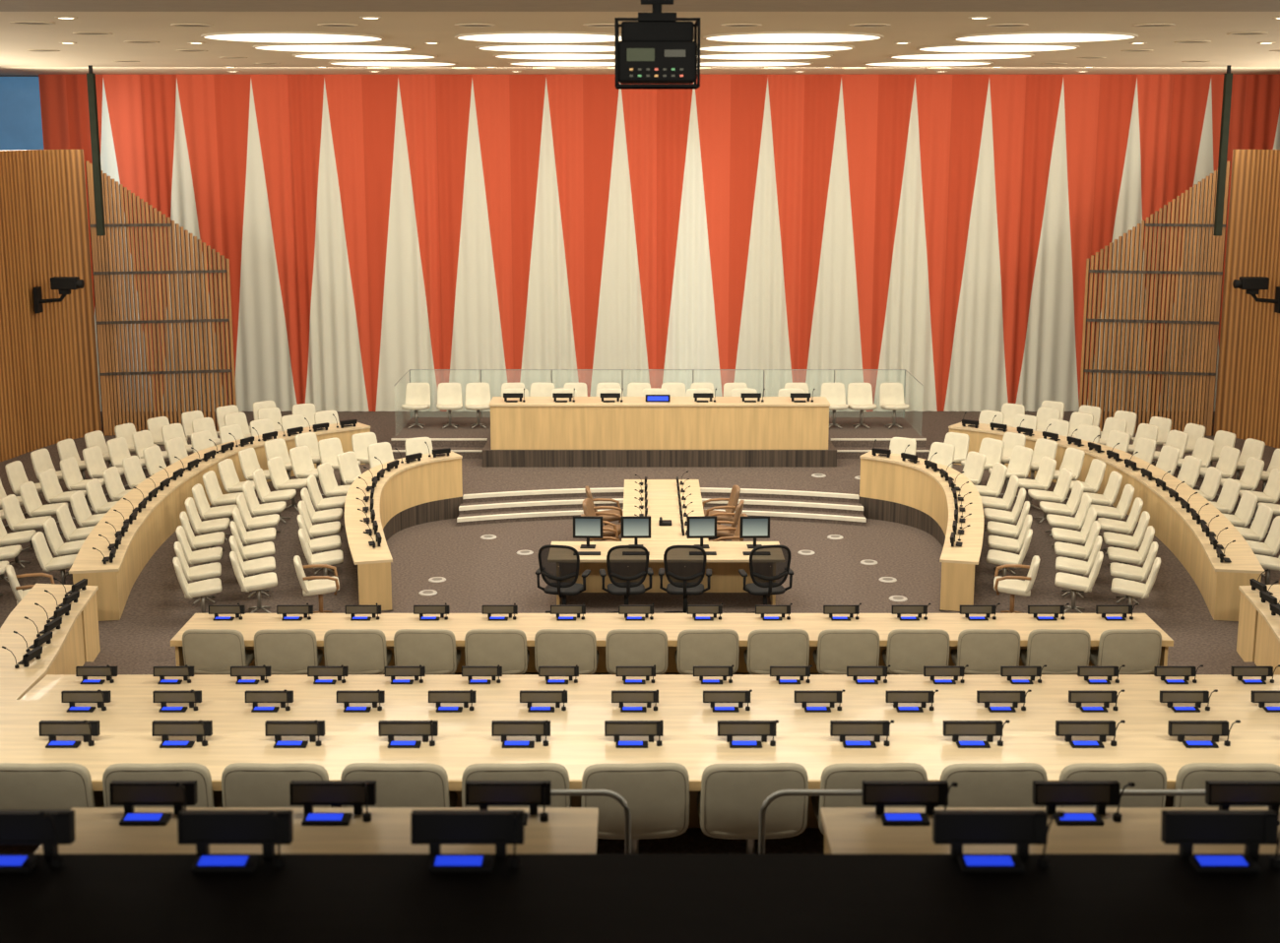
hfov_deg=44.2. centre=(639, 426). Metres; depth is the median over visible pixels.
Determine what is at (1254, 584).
console
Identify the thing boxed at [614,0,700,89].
ceiling projector
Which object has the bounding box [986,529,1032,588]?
chair
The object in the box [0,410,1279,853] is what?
floor
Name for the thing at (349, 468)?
chair
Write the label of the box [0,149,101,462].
wall
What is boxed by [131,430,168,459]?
chair
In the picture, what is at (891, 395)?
chair
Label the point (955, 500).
console
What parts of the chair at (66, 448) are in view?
backrest, seat, stem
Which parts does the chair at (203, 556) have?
backrest, seat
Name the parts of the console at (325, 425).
name plate frame, name plate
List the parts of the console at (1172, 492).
name plate frame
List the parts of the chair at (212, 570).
backrest, seat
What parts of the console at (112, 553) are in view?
name plate frame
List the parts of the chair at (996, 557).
seat, stem, backrest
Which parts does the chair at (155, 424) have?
backrest, seat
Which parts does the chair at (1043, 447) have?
stem, seat, backrest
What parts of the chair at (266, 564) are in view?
backrest, seat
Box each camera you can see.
[32,276,84,313]
[1232,276,1279,313]
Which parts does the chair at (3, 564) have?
seat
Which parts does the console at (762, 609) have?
name plate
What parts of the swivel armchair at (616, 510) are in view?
backrest, armrest, armrest, seat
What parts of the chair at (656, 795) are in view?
seat, stem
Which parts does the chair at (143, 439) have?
backrest, seat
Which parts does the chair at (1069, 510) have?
seat, backrest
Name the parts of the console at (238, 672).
name plate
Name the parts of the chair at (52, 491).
backrest, seat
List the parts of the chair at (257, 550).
backrest, seat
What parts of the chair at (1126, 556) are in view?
seat, backrest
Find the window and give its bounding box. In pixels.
[0,76,43,150]
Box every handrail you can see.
[528,789,631,853]
[758,789,875,853]
[1092,789,1268,807]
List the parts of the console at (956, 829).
name plate, name plate frame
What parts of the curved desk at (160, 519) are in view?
panel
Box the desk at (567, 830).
[34,807,598,853]
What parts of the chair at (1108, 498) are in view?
seat, backrest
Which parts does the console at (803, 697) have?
name plate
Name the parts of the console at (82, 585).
name plate frame, name plate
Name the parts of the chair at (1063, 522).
seat, backrest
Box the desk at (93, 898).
[0,853,1279,942]
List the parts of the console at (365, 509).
name plate frame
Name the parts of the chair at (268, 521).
backrest, seat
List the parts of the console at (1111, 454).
name plate frame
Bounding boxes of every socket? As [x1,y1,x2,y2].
[418,589,437,595]
[428,576,446,582]
[480,534,496,539]
[516,550,533,555]
[797,550,815,555]
[811,473,826,477]
[827,534,842,539]
[860,560,877,565]
[879,576,896,582]
[889,595,907,601]
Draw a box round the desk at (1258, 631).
[1236,584,1279,674]
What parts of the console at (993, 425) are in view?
name plate frame, name plate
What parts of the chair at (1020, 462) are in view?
seat, backrest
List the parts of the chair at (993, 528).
seat, backrest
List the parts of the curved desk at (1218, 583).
panel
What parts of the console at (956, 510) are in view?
name plate frame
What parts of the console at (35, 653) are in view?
name plate frame, name plate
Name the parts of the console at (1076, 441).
name plate frame, name plate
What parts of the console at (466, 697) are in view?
name plate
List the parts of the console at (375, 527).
name plate frame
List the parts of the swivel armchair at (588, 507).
backrest, armrest, armrest, seat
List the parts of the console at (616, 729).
name plate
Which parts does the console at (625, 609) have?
name plate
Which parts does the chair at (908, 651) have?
seat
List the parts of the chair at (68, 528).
backrest, seat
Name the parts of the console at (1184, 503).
name plate frame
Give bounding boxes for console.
[0,810,75,873]
[1,645,42,668]
[13,631,52,652]
[24,616,62,638]
[34,602,70,623]
[39,720,100,748]
[44,589,79,609]
[53,577,87,596]
[61,690,110,712]
[75,664,117,684]
[92,547,116,564]
[98,534,122,550]
[105,521,128,537]
[109,780,197,826]
[113,510,137,524]
[123,498,147,512]
[133,486,158,501]
[145,476,170,490]
[151,720,212,748]
[152,690,201,712]
[153,664,193,684]
[158,465,184,480]
[174,456,199,471]
[177,810,293,873]
[191,447,216,461]
[208,439,234,453]
[208,603,245,620]
[228,433,254,447]
[230,664,271,684]
[245,690,293,712]
[252,427,277,441]
[264,720,324,748]
[276,603,313,620]
[277,422,303,436]
[289,780,376,826]
[304,417,328,432]
[307,664,348,684]
[332,413,357,428]
[336,690,384,712]
[345,603,381,620]
[355,498,373,512]
[356,487,374,502]
[357,509,375,523]
[358,476,378,491]
[359,519,378,535]
[363,466,384,481]
[363,531,382,548]
[374,456,399,471]
[378,720,438,748]
[384,664,425,684]
[394,448,422,463]
[410,810,523,873]
[413,603,449,620]
[424,442,450,457]
[428,690,476,712]
[461,664,502,684]
[465,780,551,826]
[482,603,517,620]
[491,720,550,748]
[503,388,525,402]
[519,690,567,712]
[538,664,578,684]
[550,603,585,620]
[552,388,575,402]
[600,388,623,402]
[604,720,663,748]
[611,690,658,712]
[616,664,655,684]
[618,603,653,620]
[634,497,647,509]
[634,506,647,515]
[635,474,646,485]
[635,481,647,493]
[635,489,647,501]
[675,471,688,484]
[676,478,689,492]
[677,486,690,500]
[678,494,691,508]
[679,502,692,516]
[680,511,693,525]
[687,603,723,620]
[693,388,716,402]
[693,664,734,684]
[703,690,752,712]
[717,720,778,748]
[740,388,765,402]
[755,603,792,620]
[769,664,812,684]
[790,388,814,402]
[794,690,844,712]
[823,603,861,620]
[830,720,894,748]
[846,664,890,684]
[861,780,958,826]
[871,439,891,457]
[885,690,938,712]
[891,603,930,620]
[900,445,919,463]
[923,664,968,684]
[924,451,940,471]
[932,810,1064,873]
[939,461,955,481]
[943,720,1010,748]
[948,471,963,491]
[950,524,970,546]
[952,481,968,501]
[952,512,971,534]
[954,492,971,511]
[954,502,972,522]
[960,603,1000,620]
[961,411,978,428]
[976,690,1031,712]
[989,415,1007,432]
[1000,664,1046,684]
[1017,419,1034,436]
[1027,603,1069,620]
[1032,780,1135,826]
[1042,423,1060,441]
[1055,720,1125,748]
[1066,429,1084,447]
[1068,690,1124,712]
[1077,664,1125,684]
[1088,435,1104,452]
[1095,603,1138,620]
[1106,443,1123,461]
[1124,451,1140,470]
[1140,460,1155,480]
[1153,664,1203,684]
[1154,470,1170,490]
[1159,690,1217,712]
[1160,810,1279,873]
[1167,720,1240,748]
[1168,481,1184,501]
[1180,492,1197,512]
[1191,503,1209,524]
[1201,514,1218,536]
[1205,780,1279,826]
[1209,527,1227,549]
[1216,540,1235,563]
[1230,664,1279,684]
[1249,569,1273,594]
[1250,690,1279,712]
[1259,580,1279,606]
[1269,600,1279,616]
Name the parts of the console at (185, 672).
name plate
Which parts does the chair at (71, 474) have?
backrest, seat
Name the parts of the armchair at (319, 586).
backrest, armrest, stem, seat, armrest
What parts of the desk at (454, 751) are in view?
panel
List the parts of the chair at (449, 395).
seat, stem, backrest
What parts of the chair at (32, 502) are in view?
backrest, seat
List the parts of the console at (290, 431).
name plate frame, name plate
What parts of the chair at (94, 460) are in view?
backrest, seat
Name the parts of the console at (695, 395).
name plate, name plate frame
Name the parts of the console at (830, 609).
name plate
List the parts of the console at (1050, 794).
name plate, name plate frame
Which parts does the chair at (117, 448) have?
backrest, seat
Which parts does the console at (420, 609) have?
name plate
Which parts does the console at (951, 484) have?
name plate frame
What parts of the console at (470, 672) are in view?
name plate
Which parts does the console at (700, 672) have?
name plate, name plate frame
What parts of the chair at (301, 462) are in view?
backrest, seat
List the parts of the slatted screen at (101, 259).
cross rail, cross rail, cross rail, cross rail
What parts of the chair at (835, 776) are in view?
seat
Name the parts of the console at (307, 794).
name plate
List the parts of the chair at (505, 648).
seat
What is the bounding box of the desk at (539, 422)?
[489,396,830,449]
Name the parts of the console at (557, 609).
name plate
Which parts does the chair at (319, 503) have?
backrest, seat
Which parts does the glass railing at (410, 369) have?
post, post, rail, post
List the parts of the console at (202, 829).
name plate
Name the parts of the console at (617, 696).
name plate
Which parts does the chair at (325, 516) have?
backrest, seat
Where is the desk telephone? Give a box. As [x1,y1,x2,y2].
[658,516,671,525]
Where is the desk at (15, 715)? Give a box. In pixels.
[0,700,1279,731]
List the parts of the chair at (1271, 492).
seat, backrest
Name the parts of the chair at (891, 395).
backrest, stem, seat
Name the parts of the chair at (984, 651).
seat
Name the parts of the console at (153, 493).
name plate frame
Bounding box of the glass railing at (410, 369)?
[394,369,923,418]
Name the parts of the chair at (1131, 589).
seat, stem, backrest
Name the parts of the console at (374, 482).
name plate frame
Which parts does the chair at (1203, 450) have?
seat, backrest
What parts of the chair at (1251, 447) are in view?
stem, seat, backrest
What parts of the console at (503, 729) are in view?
name plate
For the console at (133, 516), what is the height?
0.255 m
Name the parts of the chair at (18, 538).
backrest, seat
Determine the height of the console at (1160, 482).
0.255 m
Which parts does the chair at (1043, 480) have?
stem, seat, backrest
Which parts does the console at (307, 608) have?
name plate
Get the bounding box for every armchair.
[5,565,55,605]
[293,555,339,613]
[580,513,620,541]
[581,498,622,540]
[584,485,622,541]
[702,485,740,541]
[707,512,747,541]
[709,500,744,537]
[993,555,1039,613]
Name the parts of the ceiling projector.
plate, label plate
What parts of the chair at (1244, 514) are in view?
seat, backrest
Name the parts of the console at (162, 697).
name plate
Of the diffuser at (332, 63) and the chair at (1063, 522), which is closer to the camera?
the chair at (1063, 522)
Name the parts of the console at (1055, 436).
name plate frame, name plate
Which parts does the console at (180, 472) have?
name plate frame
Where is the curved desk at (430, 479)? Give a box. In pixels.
[344,450,462,610]
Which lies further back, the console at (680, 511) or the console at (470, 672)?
the console at (680, 511)
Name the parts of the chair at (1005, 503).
seat, backrest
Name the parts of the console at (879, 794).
name plate, name plate frame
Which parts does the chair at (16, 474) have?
backrest, seat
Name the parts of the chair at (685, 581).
armrest, stem, seat, frame, armrest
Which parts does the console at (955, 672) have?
name plate, name plate frame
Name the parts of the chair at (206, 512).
backrest, seat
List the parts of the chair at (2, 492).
backrest, seat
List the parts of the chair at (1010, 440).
seat, backrest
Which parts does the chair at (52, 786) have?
seat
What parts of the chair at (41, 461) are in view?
backrest, seat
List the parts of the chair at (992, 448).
seat, backrest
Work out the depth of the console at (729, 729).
11.84 m
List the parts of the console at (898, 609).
name plate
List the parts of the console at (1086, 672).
name plate, name plate frame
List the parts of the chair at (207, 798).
seat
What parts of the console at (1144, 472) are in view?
name plate frame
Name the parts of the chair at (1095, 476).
seat, backrest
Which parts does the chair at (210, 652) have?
seat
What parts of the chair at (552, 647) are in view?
seat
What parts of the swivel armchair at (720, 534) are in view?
armrest, armrest, seat, backrest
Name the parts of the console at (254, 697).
name plate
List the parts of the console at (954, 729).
name plate, name plate frame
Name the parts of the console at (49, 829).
name plate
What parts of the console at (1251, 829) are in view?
name plate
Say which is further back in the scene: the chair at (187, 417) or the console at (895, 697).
the chair at (187, 417)
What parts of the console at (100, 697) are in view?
name plate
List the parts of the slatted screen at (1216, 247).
cross rail, cross rail, cross rail, cross rail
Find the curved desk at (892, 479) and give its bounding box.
[859,450,983,611]
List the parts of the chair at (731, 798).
seat, stem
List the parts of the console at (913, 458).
name plate frame, name plate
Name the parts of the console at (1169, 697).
name plate, name plate frame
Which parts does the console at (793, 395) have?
name plate, name plate frame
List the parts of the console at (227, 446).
name plate frame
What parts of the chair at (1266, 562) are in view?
seat, stem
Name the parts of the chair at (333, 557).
backrest, stem, seat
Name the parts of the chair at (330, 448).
backrest, seat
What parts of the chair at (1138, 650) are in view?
seat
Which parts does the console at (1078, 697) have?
name plate, name plate frame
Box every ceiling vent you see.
[10,21,55,24]
[26,49,60,52]
[72,31,112,35]
[112,60,139,62]
[124,40,159,43]
[170,23,213,27]
[176,49,208,52]
[218,57,248,59]
[254,63,280,64]
[317,23,358,27]
[454,23,496,27]
[582,23,620,27]
[720,23,762,27]
[849,23,891,27]
[986,23,1028,27]
[1039,63,1067,64]
[1077,57,1105,59]
[1120,49,1152,52]
[1132,23,1174,27]
[1174,40,1211,43]
[1181,60,1210,62]
[1226,31,1267,35]
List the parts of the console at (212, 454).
name plate frame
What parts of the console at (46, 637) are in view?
name plate frame, name plate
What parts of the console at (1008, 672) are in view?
name plate, name plate frame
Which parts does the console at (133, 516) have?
name plate frame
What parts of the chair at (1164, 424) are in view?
seat, backrest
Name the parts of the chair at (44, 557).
backrest, seat, stem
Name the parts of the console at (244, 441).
name plate frame, name plate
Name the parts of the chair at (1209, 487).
seat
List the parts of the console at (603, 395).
name plate, name plate frame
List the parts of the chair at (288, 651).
seat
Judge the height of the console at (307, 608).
0.255 m
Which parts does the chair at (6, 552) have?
seat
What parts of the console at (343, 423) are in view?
name plate frame, name plate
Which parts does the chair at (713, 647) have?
seat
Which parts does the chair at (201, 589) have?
backrest, stem, seat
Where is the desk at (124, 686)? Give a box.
[19,674,1279,700]
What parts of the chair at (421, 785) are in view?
seat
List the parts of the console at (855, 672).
name plate, name plate frame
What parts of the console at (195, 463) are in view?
name plate frame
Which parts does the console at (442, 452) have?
name plate frame, name plate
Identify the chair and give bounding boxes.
[0,479,23,527]
[0,494,51,552]
[0,510,5,519]
[0,516,35,568]
[0,545,21,583]
[0,561,9,595]
[0,763,104,810]
[4,460,42,514]
[18,481,67,534]
[30,448,63,483]
[31,531,77,584]
[38,468,86,523]
[43,517,85,576]
[56,504,95,541]
[57,439,86,480]
[60,456,105,511]
[69,490,106,527]
[82,446,124,495]
[84,430,123,478]
[85,478,118,513]
[102,466,131,501]
[102,763,223,807]
[106,437,145,487]
[114,423,156,469]
[122,455,146,489]
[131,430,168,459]
[142,445,166,476]
[146,416,188,465]
[161,423,192,452]
[165,437,188,464]
[172,557,222,616]
[173,541,221,604]
[176,525,222,581]
[179,512,224,566]
[181,410,219,440]
[182,629,254,674]
[185,497,230,550]
[190,430,214,452]
[192,417,221,446]
[192,483,237,540]
[202,470,243,521]
[215,405,250,430]
[217,458,255,493]
[219,424,244,444]
[221,763,340,807]
[223,411,251,438]
[229,521,275,576]
[229,535,275,598]
[229,551,277,613]
[232,507,275,560]
[235,493,279,543]
[238,448,270,499]
[242,480,286,536]
[250,418,274,436]
[252,468,296,523]
[253,400,275,420]
[254,629,322,674]
[257,407,281,432]
[264,438,292,479]
[267,456,307,511]
[280,414,306,431]
[289,446,333,496]
[291,403,316,427]
[294,432,320,484]
[297,501,341,554]
[297,514,341,575]
[298,528,343,575]
[300,487,342,536]
[306,475,346,526]
[314,410,339,424]
[317,462,351,513]
[318,438,360,486]
[323,629,391,674]
[336,450,361,485]
[340,763,457,807]
[351,432,377,463]
[367,442,394,468]
[393,629,461,674]
[401,383,430,428]
[405,437,432,455]
[436,383,462,428]
[461,763,571,807]
[464,383,490,428]
[464,629,529,674]
[501,383,524,396]
[502,388,528,396]
[529,383,554,396]
[534,629,598,674]
[535,544,590,613]
[550,388,576,396]
[563,383,587,396]
[580,763,689,853]
[595,383,620,396]
[596,388,623,396]
[599,544,653,613]
[605,629,667,674]
[626,383,650,396]
[641,388,668,396]
[658,545,711,613]
[661,383,685,396]
[674,629,738,674]
[685,388,711,396]
[690,383,714,396]
[696,763,808,853]
[723,383,747,396]
[730,388,757,396]
[738,544,793,613]
[743,629,809,674]
[777,388,804,396]
[784,383,808,392]
[811,763,927,834]
[812,629,879,674]
[820,383,848,428]
[847,383,876,428]
[879,383,909,428]
[882,629,949,674]
[889,437,916,454]
[927,442,955,468]
[934,763,1047,807]
[944,432,969,463]
[950,629,1020,674]
[960,438,1004,486]
[961,451,986,485]
[973,462,1007,497]
[978,410,1004,424]
[980,475,1019,530]
[983,488,1025,536]
[986,501,1029,553]
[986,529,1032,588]
[987,514,1032,575]
[988,446,1033,497]
[1000,432,1025,480]
[1001,403,1024,427]
[1012,414,1037,431]
[1018,456,1056,510]
[1020,629,1090,674]
[1027,468,1073,523]
[1029,438,1057,479]
[1036,407,1060,432]
[1039,480,1084,536]
[1040,400,1064,420]
[1044,418,1069,436]
[1046,493,1091,546]
[1051,507,1096,558]
[1052,447,1085,499]
[1054,520,1100,575]
[1054,551,1103,613]
[1055,535,1102,598]
[1056,763,1166,807]
[1068,411,1093,438]
[1069,458,1105,510]
[1075,424,1100,444]
[1078,405,1101,426]
[1081,471,1122,520]
[1089,484,1134,537]
[1089,629,1161,674]
[1097,497,1143,555]
[1098,417,1127,446]
[1099,410,1137,438]
[1102,511,1150,565]
[1105,430,1130,452]
[1107,525,1154,581]
[1109,541,1158,604]
[1110,557,1160,605]
[1127,423,1158,452]
[1130,416,1171,463]
[1133,437,1155,463]
[1152,430,1188,459]
[1155,445,1179,475]
[1162,423,1205,473]
[1164,763,1279,807]
[1176,437,1215,488]
[1177,455,1202,488]
[1191,430,1235,478]
[1194,466,1221,501]
[1199,446,1240,496]
[1209,478,1240,513]
[1219,456,1264,507]
[1222,490,1258,527]
[1234,504,1273,541]
[1235,438,1265,480]
[1238,468,1279,523]
[1245,517,1279,576]
[1254,554,1279,584]
[1257,502,1279,533]
[1260,448,1279,492]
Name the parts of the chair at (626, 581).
armrest, stem, seat, frame, armrest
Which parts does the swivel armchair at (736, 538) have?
armrest, armrest, backrest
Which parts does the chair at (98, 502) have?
backrest, seat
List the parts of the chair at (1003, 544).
seat, backrest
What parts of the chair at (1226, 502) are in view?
seat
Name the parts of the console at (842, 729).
name plate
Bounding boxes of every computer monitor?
[573,515,603,548]
[621,515,650,546]
[686,515,716,548]
[739,515,769,548]
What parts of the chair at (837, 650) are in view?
seat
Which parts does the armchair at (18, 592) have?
backrest, seat, armrest, armrest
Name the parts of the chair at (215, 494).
backrest, seat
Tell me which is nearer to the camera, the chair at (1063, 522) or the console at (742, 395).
the chair at (1063, 522)
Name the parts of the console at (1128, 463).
name plate frame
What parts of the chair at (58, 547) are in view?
backrest, seat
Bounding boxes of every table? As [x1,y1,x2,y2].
[550,541,779,604]
[621,479,708,541]
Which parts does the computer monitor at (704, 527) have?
screen frame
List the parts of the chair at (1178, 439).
seat, backrest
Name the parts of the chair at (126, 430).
backrest, seat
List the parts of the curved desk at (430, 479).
panel, panel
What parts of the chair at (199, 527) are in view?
backrest, seat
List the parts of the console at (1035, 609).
name plate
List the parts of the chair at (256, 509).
backrest, seat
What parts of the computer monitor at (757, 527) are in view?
screen frame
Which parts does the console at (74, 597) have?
name plate frame, name plate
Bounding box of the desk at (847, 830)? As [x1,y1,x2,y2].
[820,807,1279,853]
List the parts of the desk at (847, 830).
panel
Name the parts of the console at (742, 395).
name plate, name plate frame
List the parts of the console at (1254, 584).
name plate, name plate frame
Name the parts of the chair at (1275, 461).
stem, seat, backrest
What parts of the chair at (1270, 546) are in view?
seat, backrest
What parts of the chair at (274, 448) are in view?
backrest, seat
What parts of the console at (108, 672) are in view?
name plate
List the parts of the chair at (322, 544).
backrest, seat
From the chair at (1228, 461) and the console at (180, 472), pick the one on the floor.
the chair at (1228, 461)
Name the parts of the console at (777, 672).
name plate, name plate frame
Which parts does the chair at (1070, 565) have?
seat, backrest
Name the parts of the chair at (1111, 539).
seat, backrest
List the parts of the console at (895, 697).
name plate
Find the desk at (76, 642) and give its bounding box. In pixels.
[0,583,100,700]
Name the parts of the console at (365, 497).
name plate frame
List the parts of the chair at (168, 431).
seat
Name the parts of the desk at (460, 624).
panel, panel, panel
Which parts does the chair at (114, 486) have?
seat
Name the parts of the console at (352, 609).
name plate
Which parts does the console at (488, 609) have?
name plate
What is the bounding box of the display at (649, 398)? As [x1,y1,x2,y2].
[645,394,670,401]
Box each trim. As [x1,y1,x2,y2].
[0,0,1279,11]
[383,496,462,611]
[859,496,945,611]
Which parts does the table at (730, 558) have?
panel, panel, panel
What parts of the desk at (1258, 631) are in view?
panel, panel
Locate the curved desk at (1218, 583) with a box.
[948,422,1265,621]
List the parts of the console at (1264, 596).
name plate, name plate frame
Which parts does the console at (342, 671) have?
name plate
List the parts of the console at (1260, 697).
name plate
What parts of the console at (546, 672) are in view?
name plate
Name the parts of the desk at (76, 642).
panel, panel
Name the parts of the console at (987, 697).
name plate, name plate frame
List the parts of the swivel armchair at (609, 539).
armrest, armrest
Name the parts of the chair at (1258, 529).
seat, backrest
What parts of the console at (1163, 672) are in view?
name plate, name plate frame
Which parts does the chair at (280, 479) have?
backrest, seat, stem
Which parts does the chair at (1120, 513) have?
seat, backrest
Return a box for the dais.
[390,416,926,467]
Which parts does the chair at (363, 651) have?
seat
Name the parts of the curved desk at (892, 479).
panel, panel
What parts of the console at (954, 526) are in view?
name plate frame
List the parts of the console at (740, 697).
name plate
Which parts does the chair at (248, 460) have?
backrest, seat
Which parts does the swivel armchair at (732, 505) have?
armrest, seat, armrest, backrest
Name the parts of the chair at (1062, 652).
seat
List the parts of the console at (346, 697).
name plate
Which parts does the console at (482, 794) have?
name plate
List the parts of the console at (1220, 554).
name plate frame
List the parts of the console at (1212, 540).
name plate frame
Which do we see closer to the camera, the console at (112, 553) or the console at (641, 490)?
the console at (112, 553)
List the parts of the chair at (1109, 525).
seat, backrest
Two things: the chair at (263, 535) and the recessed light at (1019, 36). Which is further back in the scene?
the chair at (263, 535)
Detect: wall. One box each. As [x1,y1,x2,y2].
[0,75,38,76]
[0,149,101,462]
[1213,149,1279,448]
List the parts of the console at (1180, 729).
name plate, name plate frame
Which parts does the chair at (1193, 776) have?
seat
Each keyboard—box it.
[577,551,600,555]
[704,551,716,555]
[742,551,751,555]
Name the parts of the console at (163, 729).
name plate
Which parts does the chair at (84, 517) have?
backrest, seat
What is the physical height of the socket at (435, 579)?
0.016 m
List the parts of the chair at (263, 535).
backrest, seat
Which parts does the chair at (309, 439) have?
backrest, seat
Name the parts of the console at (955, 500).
name plate frame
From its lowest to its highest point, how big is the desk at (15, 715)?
0.758 m
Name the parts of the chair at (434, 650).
seat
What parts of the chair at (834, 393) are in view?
backrest, stem, seat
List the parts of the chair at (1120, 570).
seat, backrest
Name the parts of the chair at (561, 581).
armrest, frame, seat, stem, armrest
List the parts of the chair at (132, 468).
seat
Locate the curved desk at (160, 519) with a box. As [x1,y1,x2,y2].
[68,422,370,621]
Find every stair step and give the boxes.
[391,447,483,458]
[456,507,866,525]
[458,496,863,514]
[462,487,859,503]
[834,447,929,458]
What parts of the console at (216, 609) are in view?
name plate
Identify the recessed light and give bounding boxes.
[54,16,77,19]
[200,31,384,43]
[252,43,413,52]
[292,52,437,60]
[327,60,457,66]
[359,16,382,19]
[454,31,621,43]
[476,43,614,52]
[493,52,614,60]
[508,60,614,66]
[700,43,855,52]
[700,52,832,60]
[700,60,813,66]
[703,31,883,43]
[863,60,993,66]
[889,52,1033,60]
[916,43,1079,52]
[952,31,1138,43]
[967,16,990,19]
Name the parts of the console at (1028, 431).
name plate frame, name plate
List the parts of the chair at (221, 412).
backrest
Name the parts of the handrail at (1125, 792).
rail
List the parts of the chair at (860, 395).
backrest, stem, seat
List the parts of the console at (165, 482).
name plate frame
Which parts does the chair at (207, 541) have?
backrest, seat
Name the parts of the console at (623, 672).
name plate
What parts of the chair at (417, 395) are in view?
seat, stem, backrest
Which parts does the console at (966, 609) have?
name plate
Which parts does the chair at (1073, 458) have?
seat, backrest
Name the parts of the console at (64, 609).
name plate frame, name plate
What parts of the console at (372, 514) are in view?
name plate frame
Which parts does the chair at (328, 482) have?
backrest, seat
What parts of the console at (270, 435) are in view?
name plate frame, name plate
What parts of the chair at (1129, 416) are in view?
backrest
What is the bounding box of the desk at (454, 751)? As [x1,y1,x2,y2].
[0,731,1279,828]
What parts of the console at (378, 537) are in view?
name plate frame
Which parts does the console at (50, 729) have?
name plate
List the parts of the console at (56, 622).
name plate frame, name plate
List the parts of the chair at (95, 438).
backrest, seat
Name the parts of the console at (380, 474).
name plate frame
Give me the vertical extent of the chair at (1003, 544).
0.886 m
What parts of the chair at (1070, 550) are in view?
seat, backrest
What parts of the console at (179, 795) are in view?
name plate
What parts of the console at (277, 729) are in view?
name plate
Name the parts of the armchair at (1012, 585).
stem, seat, armrest, armrest, backrest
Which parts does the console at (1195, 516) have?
name plate frame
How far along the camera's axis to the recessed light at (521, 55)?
25.70 m
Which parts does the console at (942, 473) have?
name plate frame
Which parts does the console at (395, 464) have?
name plate frame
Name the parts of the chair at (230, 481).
backrest, seat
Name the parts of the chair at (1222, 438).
seat, backrest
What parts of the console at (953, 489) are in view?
name plate frame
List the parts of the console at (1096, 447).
name plate frame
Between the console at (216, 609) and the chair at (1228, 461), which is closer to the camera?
the console at (216, 609)
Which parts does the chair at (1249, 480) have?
seat, backrest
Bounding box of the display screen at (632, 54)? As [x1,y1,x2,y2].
[626,48,654,61]
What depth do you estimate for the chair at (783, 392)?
32.01 m
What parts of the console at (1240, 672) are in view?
name plate, name plate frame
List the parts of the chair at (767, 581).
armrest, stem, seat, frame, armrest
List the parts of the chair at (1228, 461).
seat, backrest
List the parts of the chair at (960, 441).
seat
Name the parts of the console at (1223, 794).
name plate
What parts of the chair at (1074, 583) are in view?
seat, stem, backrest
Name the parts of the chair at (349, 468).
seat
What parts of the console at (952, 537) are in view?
name plate frame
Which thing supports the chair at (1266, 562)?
on the floor
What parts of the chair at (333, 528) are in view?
backrest, seat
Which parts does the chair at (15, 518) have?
backrest, seat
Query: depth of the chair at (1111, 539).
24.39 m
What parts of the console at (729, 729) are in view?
name plate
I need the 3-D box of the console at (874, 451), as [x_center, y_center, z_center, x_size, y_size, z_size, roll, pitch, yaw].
[4.334,0.400,28.180,0.388,0.255,0.274,6,12,30]
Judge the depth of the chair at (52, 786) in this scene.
11.02 m
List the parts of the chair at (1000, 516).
seat, backrest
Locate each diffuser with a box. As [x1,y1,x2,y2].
[330,62,454,65]
[512,62,614,65]
[700,62,809,65]
[865,62,990,65]
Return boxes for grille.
[14,22,48,24]
[177,24,208,26]
[323,24,353,26]
[462,24,489,26]
[590,24,614,26]
[727,24,754,26]
[854,24,883,26]
[991,24,1021,26]
[1136,24,1168,26]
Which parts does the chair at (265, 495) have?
backrest, seat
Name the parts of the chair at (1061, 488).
seat, backrest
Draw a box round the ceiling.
[0,11,1279,75]
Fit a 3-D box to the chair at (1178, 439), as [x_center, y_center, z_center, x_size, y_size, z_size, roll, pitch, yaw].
[9.886,0.552,29.613,0.659,0.886,0.557,-4,11,-20]
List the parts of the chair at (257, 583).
backrest, stem, seat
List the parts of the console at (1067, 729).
name plate, name plate frame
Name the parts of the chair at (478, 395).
seat, stem, backrest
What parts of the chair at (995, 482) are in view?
seat, backrest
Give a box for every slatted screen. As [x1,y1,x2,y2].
[85,161,236,436]
[1078,161,1230,436]
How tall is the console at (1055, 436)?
0.255 m
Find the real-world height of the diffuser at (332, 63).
0.020 m
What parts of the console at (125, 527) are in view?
name plate frame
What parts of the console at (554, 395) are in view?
name plate, name plate frame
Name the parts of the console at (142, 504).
name plate frame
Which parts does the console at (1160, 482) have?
name plate frame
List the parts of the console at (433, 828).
name plate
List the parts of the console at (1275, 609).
name plate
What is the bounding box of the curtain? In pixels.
[38,74,1279,411]
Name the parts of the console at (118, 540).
name plate frame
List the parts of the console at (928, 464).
name plate frame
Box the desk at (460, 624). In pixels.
[170,613,1173,674]
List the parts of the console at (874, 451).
name plate frame, name plate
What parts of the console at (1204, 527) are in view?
name plate frame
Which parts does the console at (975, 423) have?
name plate frame, name plate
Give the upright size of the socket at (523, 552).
0.016 m
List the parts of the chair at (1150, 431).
seat, backrest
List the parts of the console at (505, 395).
name plate, name plate frame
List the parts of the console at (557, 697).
name plate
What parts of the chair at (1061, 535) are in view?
seat, backrest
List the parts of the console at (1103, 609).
name plate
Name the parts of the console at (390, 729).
name plate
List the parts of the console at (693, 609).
name plate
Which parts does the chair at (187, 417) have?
backrest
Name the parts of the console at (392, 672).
name plate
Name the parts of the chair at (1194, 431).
seat, backrest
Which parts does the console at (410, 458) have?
name plate frame, name plate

